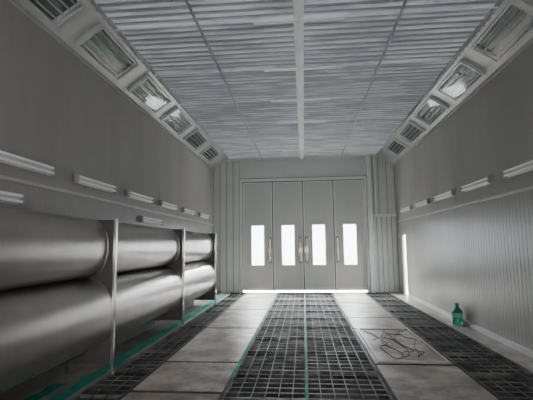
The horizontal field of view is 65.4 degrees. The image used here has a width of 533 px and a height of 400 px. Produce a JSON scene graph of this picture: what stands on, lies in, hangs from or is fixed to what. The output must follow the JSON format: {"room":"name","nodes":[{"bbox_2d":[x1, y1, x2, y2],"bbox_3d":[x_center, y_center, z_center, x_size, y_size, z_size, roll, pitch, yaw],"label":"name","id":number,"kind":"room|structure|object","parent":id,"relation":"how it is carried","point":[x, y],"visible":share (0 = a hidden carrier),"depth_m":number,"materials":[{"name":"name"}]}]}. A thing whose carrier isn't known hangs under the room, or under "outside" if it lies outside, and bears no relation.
{"room":"paint spray booth","nodes":[
{"label":"paint spray booth","id":0,"kind":"room"},
{"bbox_2d":[0,0,212,232],"bbox_3d":[-2.752,-0.127,5.562,0.100,4.820,18.500,-1,-6,5],"label":"wall","id":1,"kind":"structure","parent":0,"point":[55,110],"depth_m":5.95,"materials":[{"name":"metal"}]},
{"bbox_2d":[0,190,25,204],"bbox_3d":[-2.791,-0.073,4.045,0.082,0.128,1.250,-1,-6,5],"label":"wall lamp","id":2,"kind":"object","parent":1,"relation":"attached to","point":[5,197],"visible":1,"depth_m":4.48,"materials":[{"name":"plastic"}]},
{"bbox_2d":[0,150,56,175],"bbox_3d":[-2.748,-0.431,4.635,0.082,0.128,1.250,-1,-6,5],"label":"wall lamp","id":3,"kind":"object","parent":1,"relation":"attached to","point":[5,157],"visible":1,"depth_m":4.72,"materials":[{"name":"plastic"}]},
{"bbox_2d":[72,173,117,192],"bbox_3d":[-2.595,-0.243,6.348,0.082,0.128,1.250,-1,-6,5],"label":"wall lamp","id":4,"kind":"object","parent":1,"relation":"attached to","point":[76,178],"visible":1,"depth_m":6.21,"materials":[{"name":"plastic"}]},
{"bbox_2d":[0,175,213,225],"bbox_3d":[-2.688,-0.114,5.550,0.030,0.040,18.490,-1,-6,5],"label":"trim","id":5,"kind":"structure","parent":1,"relation":"attached to","point":[3,177],"depth_m":5.88,"materials":[{"name":"metal"}]},
{"bbox_2d":[125,190,153,203],"bbox_3d":[-2.442,-0.056,8.061,0.082,0.128,1.250,-1,-6,5],"label":"wall lamp","id":6,"kind":"object","parent":1,"relation":"attached to","point":[128,193],"visible":1,"depth_m":7.94,"materials":[{"name":"plastic"}]},
{"bbox_2d":[139,215,163,224],"bbox_3d":[-2.380,0.431,8.649,0.082,0.128,1.250,-1,-6,5],"label":"wall lamp","id":7,"kind":"object","parent":1,"relation":"attached to","point":[143,219],"visible":1,"depth_m":8.54,"materials":[{"name":"plastic"}]},
{"bbox_2d":[19,292,532,399],"bbox_3d":[0.491,2.363,5.050,6.540,0.400,18.600,-1,-6,5],"label":"floor","id":8,"kind":"structure","parent":0,"point":[70,378],"depth_m":6.06,"materials":[{"name":"concrete"}]},
{"bbox_2d":[0,353,82,399],"bbox_3d":[-2.631,1.911,3.788,0.280,0.297,3.110,-1,-6,5],"label":"base rail","id":9,"kind":"object","parent":8,"relation":"on","point":[25,388],"visible":0.3,"depth_m":4.67,"materials":[{"name":"metal"}]},
{"bbox_2d":[0,279,112,392],"bbox_3d":[-2.470,1.310,3.846,0.686,0.906,3.128,-1,-6,5],"label":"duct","id":10,"kind":"object","parent":9,"relation":"on","point":[43,327],"visible":0.94,"depth_m":4.12,"materials":[{"name":"silver metal"}]},
{"bbox_2d":[0,208,108,290],"bbox_3d":[-2.515,0.466,3.942,0.616,0.794,3.128,-1,-6,5],"label":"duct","id":11,"kind":"object","parent":10,"relation":"on","point":[37,248],"visible":1,"depth_m":4.22,"materials":[{"name":"silver metal"}]},
{"bbox_2d":[23,383,65,399],"bbox_3d":[-2.512,2.111,4.286,0.197,0.004,1.300,-1,-6,5],"label":"strip","id":12,"kind":"object","parent":8,"relation":"on","point":[52,387],"visible":1,"depth_m":4.66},
{"bbox_2d":[66,218,117,374],"bbox_3d":[-2.300,1.238,5.448,0.730,1.990,0.110,-1,-6,5],"label":"post","id":13,"kind":"object","parent":8,"relation":"on","point":[103,353],"visible":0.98,"depth_m":5.40,"materials":[{"name":"metal"}]},
{"bbox_2d":[72,394,121,399],"bbox_3d":[-1.860,2.101,4.060,0.490,0.040,0.985,-1,-6,5],"label":"floor grating","id":14,"kind":"structure","parent":8,"relation":"on","point":[80,396],"depth_m":4.53,"materials":[{"name":"metal"}]},
{"bbox_2d":[66,314,163,372],"bbox_3d":[-2.352,2.252,6.907,0.280,0.297,3.110,-1,-6,5],"label":"base rail","id":15,"kind":"object","parent":8,"relation":"on","point":[126,336],"visible":0.25,"depth_m":7.17,"materials":[{"name":"metal"}]},
{"bbox_2d":[115,267,182,336],"bbox_3d":[-2.192,1.651,6.965,0.686,0.906,3.128,-1,-6,5],"label":"duct","id":16,"kind":"object","parent":15,"relation":"on","point":[143,295],"visible":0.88,"depth_m":6.63,"materials":[{"name":"silver metal"}]},
{"bbox_2d":[94,219,179,272],"bbox_3d":[-2.237,0.807,7.061,0.616,0.794,3.128,-1,-6,5],"label":"duct","id":17,"kind":"object","parent":16,"relation":"on","point":[139,247],"visible":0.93,"depth_m":6.82,"materials":[{"name":"silver metal"}]},
{"bbox_2d":[81,368,154,395],"bbox_3d":[-1.772,2.208,5.040,0.490,0.040,0.985,-1,-6,5],"label":"floor grating","id":18,"kind":"structure","parent":8,"relation":"on","point":[128,370],"depth_m":5.04,"materials":[{"name":"metal"}]},
{"bbox_2d":[49,295,225,399],"bbox_3d":[-1.902,2.538,8.224,0.197,0.004,11.300,-1,-6,5],"label":"strip","id":19,"kind":"object","parent":8,"relation":"on","point":[88,379],"visible":0.92,"depth_m":5.95,"materials":[{"name":"paint"}]},
{"bbox_2d":[120,350,176,367],"bbox_3d":[-1.685,2.315,6.020,0.490,0.040,0.985,-1,-6,5],"label":"floor grating","id":20,"kind":"structure","parent":8,"relation":"on","point":[145,351],"depth_m":6.06,"materials":[{"name":"metal"}]},
{"bbox_2d":[154,228,185,326],"bbox_3d":[-2.022,1.579,8.567,0.730,1.990,0.110,-1,-6,5],"label":"post","id":21,"kind":"object","parent":8,"relation":"on","point":[177,313],"visible":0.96,"depth_m":8.52,"materials":[{"name":"metal"}]},
{"bbox_2d":[147,336,193,349],"bbox_3d":[-1.597,2.422,7.000,0.490,0.040,0.985,-1,-6,5],"label":"floor grating","id":22,"kind":"structure","parent":8,"relation":"on","point":[166,337],"depth_m":7.05,"materials":[{"name":"metal"}]},
{"bbox_2d":[118,391,223,399],"bbox_3d":[-1.115,2.014,3.414,1.090,0.032,2.382,-1,-6,5],"label":"floor plate","id":23,"kind":"object","parent":8,"relation":"on","point":[129,395],"visible":0.97,"depth_m":4.47,"materials":[{"name":"concrete"}]},
{"bbox_2d":[154,295,201,325],"bbox_3d":[-2.073,2.593,10.026,0.280,0.297,3.110,-1,-6,5],"label":"base rail","id":24,"kind":"object","parent":8,"relation":"on","point":[190,303],"visible":0.21,"depth_m":10.71,"materials":[{"name":"metal"}]},
{"bbox_2d":[184,261,214,303],"bbox_3d":[-1.913,1.992,10.084,0.686,0.906,3.128,-1,-6,5],"label":"duct","id":25,"kind":"object","parent":24,"relation":"on","point":[199,276],"visible":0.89,"depth_m":9.94,"materials":[{"name":"silver metal"}]},
{"bbox_2d":[185,231,212,262],"bbox_3d":[-1.958,1.148,10.180,0.616,0.794,3.128,-1,-6,5],"label":"duct","id":26,"kind":"object","parent":25,"relation":"on","point":[198,246],"visible":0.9,"depth_m":10.21,"materials":[{"name":"silver metal"}]},
{"bbox_2d":[129,362,239,393],"bbox_3d":[-0.956,2.209,5.196,1.090,0.032,1.182,-1,-6,5],"label":"floor plate","id":27,"kind":"object","parent":8,"relation":"on","point":[186,377],"visible":0.92,"depth_m":5.07,"materials":[{"name":"concrete"}]},
{"bbox_2d":[168,326,205,335],"bbox_3d":[-1.510,2.530,7.981,0.490,0.040,0.985,-1,-6,5],"label":"floor grating","id":28,"kind":"structure","parent":8,"relation":"on","point":[187,327],"depth_m":7.98,"materials":[{"name":"metal"}]},
{"bbox_2d":[184,317,216,325],"bbox_3d":[-1.422,2.637,8.961,0.490,0.040,0.985,-1,-6,5],"label":"floor grating","id":29,"kind":"structure","parent":8,"relation":"on","point":[199,318],"depth_m":8.96,"materials":[{"name":"metal"}]},
{"bbox_2d":[194,233,216,304],"bbox_3d":[-1.743,1.920,11.686,0.730,1.990,0.110,-1,-6,5],"label":"post","id":30,"kind":"object","parent":8,"relation":"on","point":[211,295],"visible":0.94,"depth_m":11.64,"materials":[{"name":"metal"}]},
{"bbox_2d":[164,328,258,362],"bbox_3d":[-0.796,2.404,6.979,1.090,0.032,2.382,-1,-6,5],"label":"floor plate","id":31,"kind":"object","parent":8,"relation":"on","point":[210,344],"visible":0.93,"depth_m":6.67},
{"bbox_2d":[205,309,267,327],"bbox_3d":[-0.584,2.664,9.355,1.090,0.032,2.382,-1,-6,5],"label":"floor plate","id":32,"kind":"object","parent":8,"relation":"on","point":[230,318],"visible":0.92,"depth_m":9.13,"materials":[{"name":"concrete"}]},
{"bbox_2d":[230,297,275,377],"bbox_3d":[-0.075,2.601,9.014,0.052,0.004,8.000,-1,-6,5],"label":"strip","id":33,"kind":"object","parent":32,"relation":"on","point":[256,331],"visible":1,"depth_m":6.69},
{"bbox_2d":[228,298,273,308],"bbox_3d":[-0.372,2.924,11.732,1.090,0.032,2.382,-1,-6,5],"label":"floor plate","id":34,"kind":"object","parent":8,"relation":"on","point":[242,303],"visible":0.9,"depth_m":11.58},
{"bbox_2d":[241,293,277,297],"bbox_3d":[-0.206,3.127,13.588,1.090,0.032,1.332,-1,-6,5],"label":"floor plate","id":35,"kind":"object","parent":8,"relation":"on","point":[247,295],"visible":0.96,"depth_m":13.45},
{"bbox_2d":[221,397,304,399],"bbox_3d":[-0.067,2.062,3.904,0.890,0.040,0.985,-1,-6,5],"label":"floor grating","id":36,"kind":"structure","parent":8,"relation":"on","point":[223,398],"depth_m":4.38,"materials":[{"name":"metal"}]},
{"bbox_2d":[223,370,305,398],"bbox_3d":[0.020,2.169,4.884,0.890,0.040,0.985,-1,-6,5],"label":"floor grating","id":37,"kind":"structure","parent":8,"relation":"on","point":[266,372],"depth_m":4.99,"materials":[{"name":"metal"}]},
{"bbox_2d":[237,351,304,370],"bbox_3d":[0.108,2.276,5.864,0.890,0.040,0.985,-1,-6,5],"label":"floor grate","id":38,"kind":"object","parent":8,"relation":"on","point":[295,353],"depth_m":5.99,"materials":[{"name":"metal"}]},
{"bbox_2d":[248,337,304,350],"bbox_3d":[0.196,2.383,6.845,0.890,0.040,0.985,-1,-6,5],"label":"floor grate","id":39,"kind":"object","parent":8,"relation":"on","point":[262,338],"depth_m":6.87,"materials":[{"name":"metal"}]},
{"bbox_2d":[255,326,304,336],"bbox_3d":[0.283,2.490,7.825,0.890,0.040,0.985,-1,-6,5],"label":"floor grate","id":40,"kind":"object","parent":8,"relation":"on","point":[267,327],"depth_m":7.99,"materials":[{"name":"metal"}]},
{"bbox_2d":[261,317,304,325],"bbox_3d":[0.371,2.598,8.805,0.890,0.040,0.985,-1,-6,5],"label":"floor grate","id":41,"kind":"object","parent":8,"relation":"on","point":[277,318],"depth_m":8.94,"materials":[{"name":"metal"}]},
{"bbox_2d":[275,296,303,299],"bbox_3d":[0.721,3.026,12.726,0.890,0.040,0.985,-1,-6,5],"label":"floor grate","id":42,"kind":"object","parent":8,"relation":"on","point":[280,297],"depth_m":12.88,"materials":[{"name":"metal"}]},
{"bbox_2d":[304,294,307,399],"bbox_3d":[0.747,2.480,7.994,0.030,0.004,11.300,-1,-6,5],"label":"strip","id":43,"kind":"object","parent":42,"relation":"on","point":[306,394],"visible":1,"depth_m":5.78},
{"bbox_2d":[305,300,337,304],"bbox_3d":[1.530,2.900,11.668,0.890,0.040,0.985,-1,-6,5],"label":"floor grate","id":44,"kind":"object","parent":8,"relation":"on","point":[310,302],"depth_m":11.69,"materials":[{"name":"metal"}]},
{"bbox_2d":[306,311,345,317],"bbox_3d":[1.355,2.685,9.707,0.890,0.040,0.985,-1,-6,5],"label":"floor grate","id":45,"kind":"object","parent":8,"relation":"on","point":[324,315],"depth_m":9.48,"materials":[{"name":"metal"}]},
{"bbox_2d":[306,318,349,325],"bbox_3d":[1.267,2.578,8.727,0.890,0.040,0.985,-1,-6,5],"label":"floor grate","id":46,"kind":"object","parent":8,"relation":"on","point":[316,319],"depth_m":8.89,"materials":[{"name":"metal"}]},
{"bbox_2d":[306,326,356,336],"bbox_3d":[1.179,2.471,7.747,0.890,0.040,0.985,-1,-6,5],"label":"floor grate","id":47,"kind":"object","parent":8,"relation":"on","point":[313,327],"depth_m":7.76,"materials":[{"name":"metal"}]},
{"bbox_2d":[306,337,365,351],"bbox_3d":[1.092,2.364,6.766,0.890,0.040,0.985,-1,-6,5],"label":"floor grate","id":48,"kind":"object","parent":8,"relation":"on","point":[307,338],"depth_m":6.93,"materials":[{"name":"metal"}]},
{"bbox_2d":[307,351,376,371],"bbox_3d":[1.004,2.256,5.786,0.890,0.040,0.985,-1,-6,5],"label":"floor grate","id":49,"kind":"object","parent":8,"relation":"on","point":[316,353],"depth_m":5.92,"materials":[{"name":"metal"}]},
{"bbox_2d":[307,371,393,399],"bbox_3d":[0.917,2.149,4.806,0.890,0.040,0.985,-1,-6,5],"label":"floor grate","id":50,"kind":"object","parent":8,"relation":"on","point":[335,373],"depth_m":4.87,"materials":[{"name":"metal"}]},
{"bbox_2d":[332,293,376,302],"bbox_3d":[2.630,2.999,12.743,1.090,0.032,2.532,-1,-6,5],"label":"floor plate","id":51,"kind":"object","parent":8,"relation":"on","point":[339,297],"visible":0.9,"depth_m":12.44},
{"bbox_2d":[338,303,395,317],"bbox_3d":[2.411,2.731,10.292,1.090,0.032,2.382,-1,-6,5],"label":"floor plate","id":52,"kind":"object","parent":8,"relation":"on","point":[350,310],"visible":0.93,"depth_m":10.09,"materials":[{"name":"metal"}]},
{"bbox_2d":[346,318,409,328],"bbox_3d":[2.251,2.536,8.510,1.090,0.032,1.182,-1,-6,5],"label":"floor plate","id":53,"kind":"object","parent":8,"relation":"on","point":[355,323],"visible":0.89,"depth_m":8.46,"materials":[{"name":"concrete"}]},
{"bbox_2d":[366,154,396,292],"bbox_3d":[3.949,0.755,14.107,0.950,4.700,0.200,-1,-6,5],"label":"column","id":54,"kind":"structure","parent":8,"relation":"on","point":[371,215],"depth_m":14.12,"materials":[{"name":"metal"}]},
{"bbox_2d":[353,328,456,364],"bbox_3d":[2.092,2.329,6.729,1.090,0.056,2.382,-1,-6,5],"label":"floor plate","id":55,"kind":"object","parent":8,"relation":"on","point":[431,356],"visible":0.97,"depth_m":6.40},
{"bbox_2d":[364,331,423,358],"bbox_3d":[2.114,2.318,6.726,0.738,0.012,1.885,-1,-6,3],"label":"cord","id":56,"kind":"object","parent":55,"relation":"on","point":[364,331],"visible":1,"depth_m":6.61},
{"bbox_2d":[389,311,433,317],"bbox_3d":[3.297,2.643,9.538,0.790,0.040,0.985,-1,-6,5],"label":"floor grate","id":57,"kind":"object","parent":8,"relation":"on","point":[424,314],"depth_m":9.54,"materials":[{"name":"metal"}]},
{"bbox_2d":[398,318,449,326],"bbox_3d":[3.209,2.536,8.558,0.790,0.040,0.985,-1,-6,5],"label":"floor grate","id":58,"kind":"object","parent":8,"relation":"on","point":[400,319],"depth_m":8.53,"materials":[{"name":"metal"}]},
{"bbox_2d":[374,364,501,399],"bbox_3d":[1.880,2.081,4.351,1.090,0.032,2.382,-1,-6,5],"label":"floor plate","id":59,"kind":"object","parent":8,"relation":"on","point":[403,382],"visible":0.98,"depth_m":4.78,"materials":[{"name":"concrete"}]},
{"bbox_2d":[409,327,469,337],"bbox_3d":[3.122,2.429,7.578,0.790,0.040,0.985,-1,-6,5],"label":"floor grate","id":60,"kind":"object","parent":8,"relation":"on","point":[412,328],"depth_m":7.73,"materials":[{"name":"metal"}]},
{"bbox_2d":[452,303,462,324],"bbox_3d":[3.813,2.269,8.298,0.203,0.418,0.203,-1,-6,5],"label":"bottle","id":61,"kind":"object","parent":8,"relation":"on","point":[457,314],"visible":1,"depth_m":8.22,"materials":[{"name":"glass"}]},
{"bbox_2d":[423,338,496,352],"bbox_3d":[3.034,2.321,6.598,0.790,0.040,0.985,-1,-6,5],"label":"floor grate","id":62,"kind":"object","parent":8,"relation":"on","point":[426,339],"depth_m":6.67,"materials":[{"name":"metal"}]},
{"bbox_2d":[442,352,532,373],"bbox_3d":[2.946,2.214,5.617,0.790,0.040,0.985,-1,-6,5],"label":"floor grate","id":63,"kind":"object","parent":8,"relation":"on","point":[492,355],"depth_m":5.63,"materials":[{"name":"metal"}]},
{"bbox_2d":[468,373,532,399],"bbox_3d":[2.859,2.107,4.637,0.790,0.040,0.985,-1,-6,5],"label":"floor grate","id":64,"kind":"object","parent":8,"relation":"on","point":[474,375],"depth_m":4.87,"materials":[{"name":"metal"}]},
{"bbox_2d":[89,0,500,158],"bbox_3d":[0.434,-2.568,5.630,6.540,0.130,18.670,-1,-6,5],"label":"ceiling","id":65,"kind":"structure","parent":0,"point":[347,114],"depth_m":6.88,"materials":[{"name":"metal"}]},
{"bbox_2d":[8,0,229,170],"bbox_3d":[-2.429,-2.272,5.768,0.600,0.420,18.500,-1,-6,5],"label":"panel","id":66,"kind":"object","parent":65,"relation":"attached to","point":[87,18],"visible":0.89,"depth_m":6.46,"materials":[{"name":"metal"}]},
{"bbox_2d":[25,0,85,27],"bbox_3d":[-2.539,-2.395,4.609,0.415,0.307,1.280,-1,-6,5],"label":"lamp","id":67,"kind":"object","parent":66,"relation":"attached to","point":[57,12],"visible":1,"depth_m":5.09,"materials":[{"name":"grey metal"}]},
{"bbox_2d":[30,0,77,19],"bbox_3d":[-2.554,-2.417,4.613,0.400,0.006,1.220,-35,-8,1],"label":"ceiling light","id":68,"kind":"object","parent":67,"relation":"on","point":[59,9],"depth_m":5.06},
{"bbox_2d":[74,23,138,81],"bbox_3d":[-2.386,-2.208,6.322,0.415,0.307,1.280,-1,-6,5],"label":"lamp","id":69,"kind":"object","parent":66,"relation":"attached to","point":[98,43],"visible":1,"depth_m":6.23,"materials":[{"name":"grey glass"}]},
{"bbox_2d":[81,29,133,75],"bbox_3d":[-2.401,-2.230,6.326,0.400,0.006,1.220,-35,-8,1],"label":"ceiling light","id":70,"kind":"object","parent":69,"relation":"on","point":[100,45],"depth_m":6.27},
{"bbox_2d":[115,63,135,78],"bbox_3d":[-2.339,-2.151,6.903,0.400,0.032,0.050,-35,-8,1],"label":"socket","id":71,"kind":"object","parent":69,"relation":"attached to","point":[126,71],"depth_m":6.89,"materials":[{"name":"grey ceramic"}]},
{"bbox_2d":[127,74,171,113],"bbox_3d":[-2.233,-2.021,8.035,0.415,0.307,1.280,-1,-6,5],"label":"lamp","id":72,"kind":"object","parent":66,"relation":"attached to","point":[145,90],"visible":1,"depth_m":7.97,"materials":[{"name":"grey glass"}]},
{"bbox_2d":[132,79,167,109],"bbox_3d":[-2.248,-2.043,8.039,0.400,0.006,1.220,-35,-8,1],"label":"ceiling light","id":73,"kind":"object","parent":72,"relation":"on","point":[147,92],"depth_m":8.00,"materials":[{"name":"glass"}]},
{"bbox_2d":[160,107,192,134],"bbox_3d":[-2.079,-1.833,9.748,0.415,0.307,1.280,-1,-6,5],"label":"lamp","id":74,"kind":"object","parent":66,"relation":"attached to","point":[175,119],"visible":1,"depth_m":9.70,"materials":[{"name":"grey glass"}]},
{"bbox_2d":[164,110,189,131],"bbox_3d":[-2.095,-1.856,9.752,0.400,0.006,1.220,-35,-8,1],"label":"ceiling light","id":75,"kind":"object","parent":74,"relation":"on","point":[176,120],"depth_m":9.73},
{"bbox_2d":[178,123,191,133],"bbox_3d":[-2.033,-1.777,10.329,0.400,0.032,0.050,-35,-8,1],"label":"socket","id":76,"kind":"object","parent":74,"relation":"attached to","point":[187,127],"depth_m":10.31,"materials":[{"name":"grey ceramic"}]},
{"bbox_2d":[183,129,208,150],"bbox_3d":[-1.927,-1.646,11.461,0.415,0.307,1.280,-1,-6,5],"label":"lamp","id":77,"kind":"object","parent":66,"relation":"attached to","point":[195,139],"visible":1,"depth_m":11.44,"materials":[{"name":"grey metal"}]},
{"bbox_2d":[186,131,205,147],"bbox_3d":[-1.942,-1.668,11.465,0.400,0.006,1.220,-35,-8,1],"label":"ceiling light","id":78,"kind":"object","parent":77,"relation":"on","point":[195,139],"depth_m":11.42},
{"bbox_2d":[200,144,220,162],"bbox_3d":[-1.773,-1.459,13.174,0.415,0.307,1.280,-1,-6,5],"label":"lamp","id":79,"kind":"object","parent":66,"relation":"attached to","point":[210,153],"visible":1,"depth_m":13.15,"materials":[{"name":"grey metal"}]},
{"bbox_2d":[202,147,217,159],"bbox_3d":[-1.789,-1.481,13.178,0.400,0.006,1.220,-35,-8,1],"label":"ceiling light","id":80,"kind":"object","parent":79,"relation":"on","point":[210,153],"depth_m":13.14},
{"bbox_2d":[185,0,261,158],"bbox_3d":[-0.968,-2.454,5.647,0.028,0.030,18.480,-1,-6,5],"label":"ceiling bar","id":81,"kind":"object","parent":65,"relation":"attached to","point":[186,1],"visible":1,"depth_m":6.90,"materials":[{"name":"metal"}]},
{"bbox_2d":[90,0,505,158],"bbox_3d":[0.421,-2.517,5.473,5.300,0.010,18.383,-1,-6,5],"label":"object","id":82,"kind":"structure","parent":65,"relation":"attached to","point":[337,152],"depth_m":7.54,"materials":[{"name":"metal"}]},
{"bbox_2d":[293,0,303,159],"bbox_3d":[0.427,-2.459,5.523,0.140,0.080,18.480,-1,-6,5],"label":"ceiling bar","id":83,"kind":"object","parent":65,"relation":"attached to","point":[298,5],"visible":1,"depth_m":6.92,"materials":[{"name":"metal"}]},
{"bbox_2d":[211,134,392,140],"bbox_3d":[0.996,-1.784,11.902,5.240,0.035,0.080,-1,-6,5],"label":"ceiling bar","id":84,"kind":"object","parent":65,"relation":"attached to","point":[375,134],"visible":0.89,"depth_m":11.87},
{"bbox_2d":[179,93,427,104],"bbox_3d":[0.718,-2.124,8.793,5.240,0.035,0.080,-1,-6,5],"label":"ceiling bar","id":85,"kind":"object","parent":65,"relation":"attached to","point":[306,99],"visible":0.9,"depth_m":8.77,"materials":[{"name":"metal"}]},
{"bbox_2d":[154,60,454,75],"bbox_3d":[0.580,-2.294,7.238,5.240,0.035,0.080,-1,-6,5],"label":"ceiling bar","id":86,"kind":"object","parent":65,"relation":"attached to","point":[334,66],"visible":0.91,"depth_m":7.21,"materials":[{"name":"metal"}]},
{"bbox_2d":[203,117,406,124],"bbox_3d":[0.857,-1.954,10.347,5.240,0.035,0.080,-1,-6,5],"label":"ceiling bar","id":87,"kind":"object","parent":65,"relation":"attached to","point":[387,117],"visible":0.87,"depth_m":10.32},
{"bbox_2d":[114,7,498,30],"bbox_3d":[0.441,-2.464,5.684,5.240,0.035,0.080,-1,-6,5],"label":"ceiling bar","id":88,"kind":"object","parent":65,"relation":"attached to","point":[327,18],"visible":0.88,"depth_m":5.66,"materials":[{"name":"metal"}]},
{"bbox_2d":[340,0,406,156],"bbox_3d":[1.781,-2.514,5.408,0.028,0.030,18.480,-1,-6,5],"label":"ceiling bar","id":89,"kind":"object","parent":65,"relation":"attached to","point":[405,1],"visible":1,"depth_m":6.96,"materials":[{"name":"metal"}]},
{"bbox_2d":[376,0,532,164],"bbox_3d":[3.288,-2.396,5.270,0.600,0.420,18.500,-1,-6,5],"label":"panel","id":90,"kind":"object","parent":65,"relation":"attached to","point":[490,67],"visible":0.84,"depth_m":7.19,"materials":[{"name":"metal"}]},
{"bbox_2d":[385,138,407,156],"bbox_3d":[3.955,-1.584,12.676,0.415,0.307,1.280,-1,-6,5],"label":"lamp","id":91,"kind":"object","parent":90,"relation":"attached to","point":[395,147],"visible":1,"depth_m":12.62,"materials":[{"name":"grey metal"}]},
{"bbox_2d":[397,120,424,143],"bbox_3d":[3.802,-1.771,10.963,0.415,0.307,1.280,-1,-6,5],"label":"lamp","id":92,"kind":"object","parent":90,"relation":"attached to","point":[411,131],"visible":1,"depth_m":10.91,"materials":[{"name":"grey metal"}]},
{"bbox_2d":[413,96,449,125],"bbox_3d":[3.649,-1.958,9.250,0.415,0.307,1.280,-1,-6,5],"label":"lamp","id":93,"kind":"object","parent":90,"relation":"attached to","point":[432,109],"visible":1,"depth_m":9.20,"materials":[{"name":"grey metal"}]},
{"bbox_2d":[415,115,430,124],"bbox_3d":[3.706,-1.902,9.829,0.400,0.032,0.050,33,-2,8],"label":"socket","id":94,"kind":"object","parent":93,"relation":"attached to","point":[419,118],"depth_m":9.82,"materials":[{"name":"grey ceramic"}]},
{"bbox_2d":[436,59,485,101],"bbox_3d":[3.496,-2.146,7.537,0.415,0.307,1.280,-1,-6,5],"label":"lamp","id":95,"kind":"object","parent":90,"relation":"attached to","point":[464,75],"visible":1,"depth_m":7.47,"materials":[{"name":"grey metal"}]},
{"bbox_2d":[441,64,480,96],"bbox_3d":[3.511,-2.169,7.538,0.400,0.006,1.220,33,-2,8],"label":"light panel","id":96,"kind":"object","parent":95,"relation":"on","point":[463,77],"depth_m":7.51,"materials":[{"name":"glass"}]},
{"bbox_2d":[471,0,532,62],"bbox_3d":[3.343,-2.333,5.824,0.415,0.307,1.280,-1,-6,5],"label":"lamp","id":97,"kind":"object","parent":90,"relation":"attached to","point":[514,23],"visible":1,"depth_m":5.78,"materials":[{"name":"grey glass"}]},
{"bbox_2d":[474,45,499,59],"bbox_3d":[3.399,-2.277,6.404,0.400,0.032,0.050,33,-2,8],"label":"socket","id":98,"kind":"object","parent":97,"relation":"attached to","point":[481,50],"depth_m":6.40,"materials":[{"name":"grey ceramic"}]},
{"bbox_2d":[213,155,399,292],"bbox_3d":[1.242,0.809,14.484,6.470,4.820,0.122,-1,-6,5],"label":"wall","id":99,"kind":"structure","parent":0,"point":[226,176],"depth_m":14.53,"materials":[{"name":"metal"}]},
{"bbox_2d":[242,182,272,290],"bbox_3d":[-0.318,1.240,14.509,1.066,3.786,0.176,-1,-6,5],"label":"door","id":100,"kind":"structure","parent":99,"relation":"in","point":[257,197],"depth_m":14.56,"materials":[{"name":"grey metal"}]},
{"bbox_2d":[272,181,303,290],"bbox_3d":[0.733,1.218,14.417,1.074,3.786,0.176,-1,-6,5],"label":"door","id":101,"kind":"structure","parent":99,"relation":"in","point":[286,196],"depth_m":14.47,"materials":[{"name":"grey metal"}]},
{"bbox_2d":[225,155,379,160],"bbox_3d":[1.244,-1.489,14.670,6.340,0.050,0.050,-1,-6,5],"label":"trim","id":102,"kind":"structure","parent":99,"relation":"attached to","point":[351,155],"depth_m":14.66,"materials":[{"name":"metal"}]},
{"bbox_2d":[239,175,370,292],"bbox_3d":[1.280,1.184,14.419,4.440,3.980,0.162,-1,-6,5],"label":"door frame","id":103,"kind":"structure","parent":99,"relation":"attached to","point":[348,177],"depth_m":14.46,"materials":[{"name":"metal"}]},
{"bbox_2d":[302,181,334,289],"bbox_3d":[1.789,1.195,14.325,1.074,3.786,0.176,-1,-6,5],"label":"door","id":104,"kind":"structure","parent":99,"relation":"in","point":[317,196],"depth_m":14.37,"materials":[{"name":"grey metal"}]},
{"bbox_2d":[332,180,367,289],"bbox_3d":[2.849,1.171,14.233,1.082,3.786,0.176,-1,-6,5],"label":"door","id":105,"kind":"structure","parent":99,"relation":"in","point":[348,195],"depth_m":14.28,"materials":[{"name":"grey metal"}]},
{"bbox_2d":[387,141,405,154],"bbox_3d":[3.970,-1.607,12.677,0.400,0.006,1.220,33,-2,8],"label":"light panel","id":106,"kind":"object","parent":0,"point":[395,147],"depth_m":12.67,"materials":[{"name":"metal"}]},
{"bbox_2d":[400,124,421,140],"bbox_3d":[3.817,-1.794,10.964,0.400,0.006,1.220,33,-2,8],"label":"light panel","id":107,"kind":"object","parent":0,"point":[409,132],"depth_m":10.96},
{"bbox_2d":[417,100,445,122],"bbox_3d":[3.664,-1.981,9.251,0.400,0.006,1.220,33,-2,8],"label":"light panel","id":108,"kind":"object","parent":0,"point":[431,110],"depth_m":9.24,"materials":[{"name":"glass"}]},
{"bbox_2d":[394,43,532,350],"bbox_3d":[3.624,-0.266,5.007,0.047,4.820,18.500,-1,-6,5],"label":"wall","id":109,"kind":"structure","parent":0,"point":[478,257],"depth_m":7.47,"materials":[{"name":"metal"}]},
{"bbox_2d":[433,189,455,201],"bbox_3d":[3.943,-0.094,9.242,0.082,0.128,1.250,-1,-6,5],"label":"wall lamp","id":110,"kind":"object","parent":109,"relation":"attached to","point":[452,192],"visible":1,"depth_m":9.10,"materials":[{"name":"plastic"}]},
{"bbox_2d":[396,186,532,221],"bbox_3d":[3.597,-0.251,5.003,0.030,0.040,18.490,-1,-6,5],"label":"trim","id":111,"kind":"structure","parent":109,"relation":"attached to","point":[529,187],"depth_m":7.46,"materials":[{"name":"metal"}]},
{"bbox_2d":[409,294,532,357],"bbox_3d":[3.564,1.972,4.086,0.035,0.090,17.150,-1,-6,5],"label":"baseboard","id":112,"kind":"structure","parent":109,"relation":"attached to","point":[528,352],"depth_m":7.22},
{"bbox_2d":[460,175,493,191],"bbox_3d":[3.790,-0.282,7.529,0.082,0.128,1.250,-1,-6,5],"label":"wall lamp","id":113,"kind":"object","parent":109,"relation":"attached to","point":[489,179],"visible":1,"depth_m":7.39,"materials":[{"name":"plastic"}]},
{"bbox_2d":[502,160,532,177],"bbox_3d":[3.637,-0.469,5.816,0.082,0.128,1.250,-1,-6,5],"label":"wall lamp","id":114,"kind":"object","parent":109,"relation":"attached to","point":[527,166],"visible":1,"depth_m":6.01,"materials":[{"name":"plastic"}]},
{"label":"outside","id":115,"kind":"structure","parent":0,"visible":0},
{"bbox_2d":[244,256,407,294],"bbox_3d":[0.905,2.747,9.718,60.000,0.050,100.000,-1,-6,5],"label":"ground","id":116,"kind":"structure","parent":115,"point":[255,260],"depth_m":38.28,"materials":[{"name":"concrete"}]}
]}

